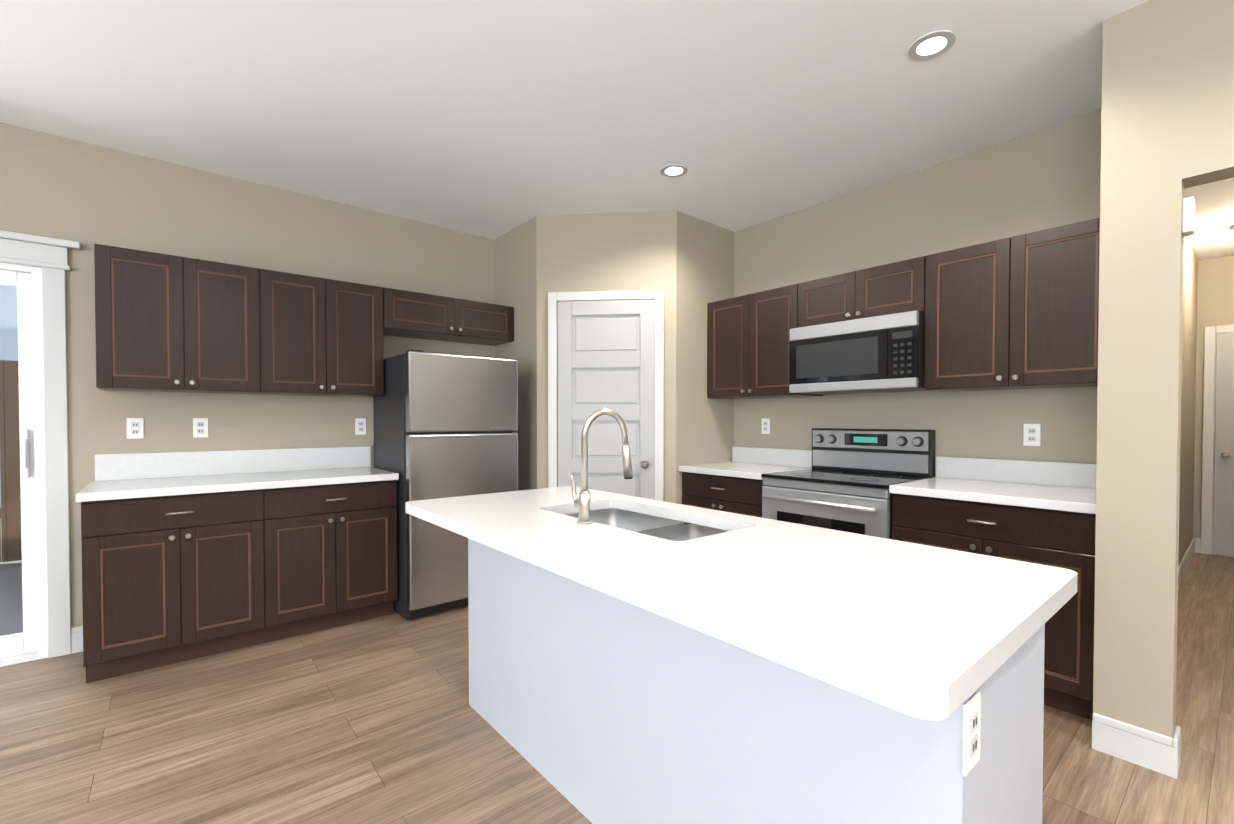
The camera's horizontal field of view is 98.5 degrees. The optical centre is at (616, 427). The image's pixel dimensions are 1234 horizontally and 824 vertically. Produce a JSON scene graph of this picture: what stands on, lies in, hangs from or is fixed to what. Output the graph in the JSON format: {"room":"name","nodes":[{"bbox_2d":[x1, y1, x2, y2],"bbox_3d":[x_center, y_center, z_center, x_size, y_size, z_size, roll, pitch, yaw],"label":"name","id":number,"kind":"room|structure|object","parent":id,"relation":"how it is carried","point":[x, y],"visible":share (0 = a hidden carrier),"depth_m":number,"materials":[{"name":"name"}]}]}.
{"room":"kitchen","nodes":[
{"label":"kitchen","id":0,"kind":"room"},
{"bbox_2d":[0,552,1233,823],"bbox_3d":[1.515,1.289,0.687,11.820,0.100,9.300,-1,1,-40],"label":"floor","id":1,"kind":"structure","parent":0,"point":[378,720],"depth_m":2.06,"materials":[{"name":"brown wood"}]},
{"bbox_2d":[81,490,279,682],"bbox_3d":[-2.356,0.766,2.916,0.763,0.875,0.604,-1,1,-40],"label":"base cabinet","id":2,"kind":"object","parent":1,"relation":"on","point":[186,556],"depth_m":2.66,"materials":[{"name":"brown wood"}]},
{"bbox_2d":[76,466,398,501],"bbox_3d":[-2.103,0.306,3.098,1.417,0.040,0.636,-1,1,-40],"label":"countertop","id":3,"kind":"structure","parent":2,"relation":"on","point":[115,489],"depth_m":2.90,"materials":[{"name":"white stone"}]},
{"bbox_2d":[280,482,397,639],"bbox_3d":[-1.863,0.760,3.326,0.764,0.875,0.604,-1,1,-40],"label":"base cabinet","id":4,"kind":"object","parent":1,"relation":"on","point":[338,544],"depth_m":3.12,"materials":[{"name":"brown wood"}]},
{"bbox_2d":[373,349,517,618],"bbox_3d":[-1.205,0.352,3.736,0.750,1.677,0.740,-1,1,-40],"label":"fridge","id":5,"kind":"object","parent":1,"relation":"on","point":[445,425],"visible":0.71,"depth_m":3.38,"materials":[{"name":"silver metal"}]},
{"bbox_2d":[679,447,811,517],"bbox_3d":[0.913,0.673,3.775,0.635,1.035,0.704,-1,1,-40],"label":"base cabinet","id":6,"kind":"object","parent":1,"relation":"on","point":[735,485],"visible":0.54,"depth_m":3.68,"materials":[{"name":"brown wood"}]},
{"bbox_2d":[468,538,1044,823],"bbox_3d":[0.176,0.784,1.774,0.576,0.876,1.903,-1,1,-40],"label":"kitchen island","id":7,"kind":"object","parent":1,"relation":"on","point":[635,660],"depth_m":1.29,"materials":[{"name":"grey"}]},
{"bbox_2d":[405,486,1077,729],"bbox_3d":[0.077,0.328,1.668,0.825,0.040,1.970,-1,1,-40],"label":"island countertop","id":8,"kind":"structure","parent":7,"relation":"on","point":[916,631],"depth_m":1.08,"materials":[{"name":"white stone"}]},
{"bbox_2d":[571,409,632,524],"bbox_3d":[-0.052,0.121,1.790,0.229,0.370,0.101,-1,1,-40],"label":"faucet","id":9,"kind":"object","parent":8,"relation":"on","point":[582,503],"visible":1,"depth_m":1.71,"materials":[{"name":"silver metal"}]},
{"bbox_2d":[565,506,732,537],"bbox_3d":[0.075,0.439,1.856,0.404,0.212,0.764,-1,1,-40],"label":"sink","id":10,"kind":"object","parent":8,"relation":"in","point":[665,524],"depth_m":2.08,"materials":[{"name":"silver metal"}]},
{"bbox_2d":[762,428,934,538],"bbox_3d":[1.359,0.604,3.189,0.698,1.190,0.752,-1,1,-40],"label":"range","id":11,"kind":"object","parent":1,"relation":"on","point":[847,479],"visible":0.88,"depth_m":3.12,"materials":[{"name":"silver metal"}]},
{"bbox_2d":[889,456,1096,719],"bbox_3d":[1.886,0.691,2.607,0.635,1.035,0.804,-1,1,-40],"label":"base cabinet","id":12,"kind":"object","parent":1,"relation":"on","point":[1041,512],"visible":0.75,"depth_m":2.35,"materials":[{"name":"brown wood"}]},
{"bbox_2d":[0,0,1233,737],"bbox_3d":[1.515,-0.131,0.665,11.820,2.740,9.300,-1,1,-40],"label":"wall","id":13,"kind":"structure","parent":0,"point":[1140,152],"depth_m":2.98,"materials":[{"name":"beige paint"}]},
{"bbox_2d":[0,230,80,666],"bbox_3d":[-3.715,0.119,2.222,2.120,2.190,0.180,-1,1,-40],"label":"door frame","id":14,"kind":"structure","parent":13,"relation":"attached to","point":[34,268],"depth_m":2.77,"materials":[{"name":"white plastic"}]},
{"bbox_2d":[126,418,143,438],"bbox_3d":[-2.714,0.002,2.995,0.072,0.116,0.008,-1,1,-40],"label":"electrical outlet","id":15,"kind":"object","parent":13,"relation":"attached to","point":[135,428],"visible":1,"depth_m":2.99,"materials":[{"name":"white plastic"}]},
{"bbox_2d":[94,244,277,394],"bbox_3d":[-2.422,-0.568,3.017,0.749,0.720,0.329,-1,1,-40],"label":"upper cabinet","id":16,"kind":"object","parent":13,"relation":"attached to","point":[167,323],"depth_m":2.87,"materials":[{"name":"brown wood"}]},
{"bbox_2d":[193,418,207,437],"bbox_3d":[-2.491,-0.001,3.181,0.072,0.116,0.008,-1,1,-40],"label":"electrical outlet","id":17,"kind":"object","parent":13,"relation":"attached to","point":[200,427],"visible":1,"depth_m":3.18,"materials":[{"name":"white plastic"}]},
{"bbox_2d":[94,446,370,481],"bbox_3d":[-2.296,0.209,3.337,1.405,0.145,0.020,-1,1,-40],"label":"backsplash","id":18,"kind":"structure","parent":13,"relation":"attached to","point":[161,464],"depth_m":3.24,"materials":[{"name":"white stone"}]},
{"bbox_2d":[274,271,385,396],"bbox_3d":[-1.941,-0.574,3.418,0.748,0.720,0.329,-1,1,-40],"label":"upper cabinet","id":19,"kind":"object","parent":13,"relation":"attached to","point":[328,333],"depth_m":3.32,"materials":[{"name":"brown wood"}]},
{"bbox_2d":[355,418,365,434],"bbox_3d":[-1.807,-0.009,3.750,0.072,0.116,0.008,-1,1,-40],"label":"electrical outlet","id":20,"kind":"object","parent":13,"relation":"attached to","point":[360,426],"visible":1,"depth_m":3.75,"materials":[{"name":"white plastic"}]},
{"bbox_2d":[382,287,465,341],"bbox_3d":[-1.444,-0.806,3.829,0.546,0.270,0.329,-1,1,-40],"label":"upper cabinet","id":21,"kind":"object","parent":13,"relation":"attached to","point":[409,314],"depth_m":3.72,"materials":[{"name":"brown wood"}]},
{"bbox_2d":[450,300,513,345],"bbox_3d":[-1.116,-0.810,4.101,0.545,0.270,0.329,-1,1,-40],"label":"upper cabinet","id":22,"kind":"object","parent":13,"relation":"attached to","point":[486,323],"depth_m":4.04,"materials":[{"name":"brown wood"}]},
{"bbox_2d":[548,290,663,500],"bbox_3d":[-0.083,0.101,3.853,0.611,2.175,0.611,-1,1,-40],"label":"door","id":23,"kind":"structure","parent":13,"relation":"attached to","point":[605,349],"depth_m":3.84,"materials":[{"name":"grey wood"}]},
{"bbox_2d":[707,284,822,398],"bbox_3d":[1.048,-0.581,3.832,0.329,0.720,0.758,-1,1,-40],"label":"upper cabinet","id":24,"kind":"object","parent":13,"relation":"attached to","point":[748,336],"depth_m":3.71,"materials":[{"name":"brown wood"}]},
{"bbox_2d":[762,418,769,433],"bbox_3d":[1.121,-0.013,4.008,0.008,0.116,0.072,-1,1,-40],"label":"electrical outlet","id":25,"kind":"object","parent":13,"relation":"attached to","point":[765,425],"visible":1,"depth_m":4.00,"materials":[{"name":"white plastic"}]},
{"bbox_2d":[795,274,842,327],"bbox_3d":[1.431,-0.784,3.369,0.329,0.300,0.438,-1,1,-40],"label":"upper cabinet","id":26,"kind":"object","parent":13,"relation":"attached to","point":[818,301],"depth_m":3.32,"materials":[{"name":"brown wood"}]},
{"bbox_2d":[843,257,918,320],"bbox_3d":[1.635,-0.780,3.124,0.329,0.300,0.438,-1,1,-40],"label":"upper cabinet","id":27,"kind":"object","parent":13,"relation":"attached to","point":[892,288],"depth_m":3.03,"materials":[{"name":"brown wood"}]},
{"bbox_2d":[789,310,931,394],"bbox_3d":[1.497,-0.424,3.222,0.422,0.405,0.754,-1,1,-40],"label":"microwave","id":28,"kind":"object","parent":27,"relation":"attached to","point":[880,354],"visible":1,"depth_m":3.03,"materials":[{"name":"silver plastic"}]},
{"bbox_2d":[919,218,1099,391],"bbox_3d":[2.018,-0.563,2.667,0.329,0.720,0.758,-1,1,-40],"label":"upper cabinet","id":29,"kind":"object","parent":13,"relation":"attached to","point":[1018,312],"depth_m":2.55,"materials":[{"name":"brown wood"}]},
{"bbox_2d":[1023,424,1040,445],"bbox_3d":[2.157,0.036,2.764,0.008,0.116,0.072,-1,1,-40],"label":"electrical outlet","id":30,"kind":"object","parent":13,"relation":"attached to","point":[1031,434],"visible":1,"depth_m":2.76,"materials":[{"name":"white plastic"}]},
{"bbox_2d":[1099,538,1200,749],"bbox_3d":[3.693,1.126,3.539,4.580,0.135,0.040,-1,1,-40],"label":"baseboard","id":31,"kind":"structure","parent":13,"relation":"attached to","point":[1112,732],"depth_m":1.99,"materials":[{"name":"grey wood"}]},
{"bbox_2d":[1182,197,1194,236],"bbox_3d":[2.006,-0.740,1.866,0.075,0.120,0.028,-1,1,-40],"label":"door chime","id":32,"kind":"object","parent":13,"relation":"attached to","point":[1188,216],"visible":1,"depth_m":1.84,"materials":[{"name":"white plastic"}]},
{"bbox_2d":[1201,324,1233,556],"bbox_3d":[5.723,0.122,4.589,0.096,2.110,0.900,-1,1,-40],"label":"door","id":33,"kind":"structure","parent":13,"relation":"attached to","point":[1217,518],"depth_m":4.87,"materials":[{"name":"grey wood"}]},
{"bbox_2d":[0,0,1233,259],"bbox_3d":[1.515,-1.551,0.642,11.820,0.100,9.300,-1,1,-40],"label":"ceiling","id":34,"kind":"structure","parent":0,"point":[492,118],"depth_m":2.44,"materials":[{"name":"white paint"}]},
{"bbox_2d":[660,164,687,177],"bbox_3d":[0.340,-1.538,3.179,0.164,0.006,0.164,-1,1,-40],"label":"recessed light","id":35,"kind":"object","parent":34,"relation":"in","point":[674,170],"visible":1,"depth_m":3.17,"materials":[{"name":"grey plastic"}]},
{"bbox_2d":[908,30,955,59],"bbox_3d":[1.252,-1.521,2.116,0.164,0.006,0.164,-1,1,-40],"label":"recessed light","id":36,"kind":"object","parent":34,"relation":"in","point":[934,44],"visible":1,"depth_m":2.11,"materials":[{"name":"grey plastic"}]},
{"label":"outside","id":37,"kind":"structure","parent":0,"visible":0},
{"bbox_2d":[0,562,22,635],"bbox_3d":[-5.057,1.308,3.251,7.500,0.100,3.050,-1,1,-40],"label":"patio","id":38,"kind":"structure","parent":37,"point":[10,582],"depth_m":3.87,"materials":[{"name":"grey concrete"}]},
{"bbox_2d":[0,360,21,561],"bbox_3d":[-6.430,0.314,4.181,6.600,1.840,0.060,-1,1,-40],"label":"fence","id":39,"kind":"object","parent":38,"relation":"on","point":[12,504],"depth_m":4.87,"materials":[{"name":"brown wood"}]},
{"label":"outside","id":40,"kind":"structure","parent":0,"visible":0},
{"bbox_2d":[0,285,17,507],"bbox_3d":[-9.105,-2.059,6.887,12.000,6.600,0.200,-1,1,-40],"label":"sky","id":41,"kind":"structure","parent":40,"point":[3,321],"depth_m":7.35,"materials":[{"name":"blue"}]}
]}

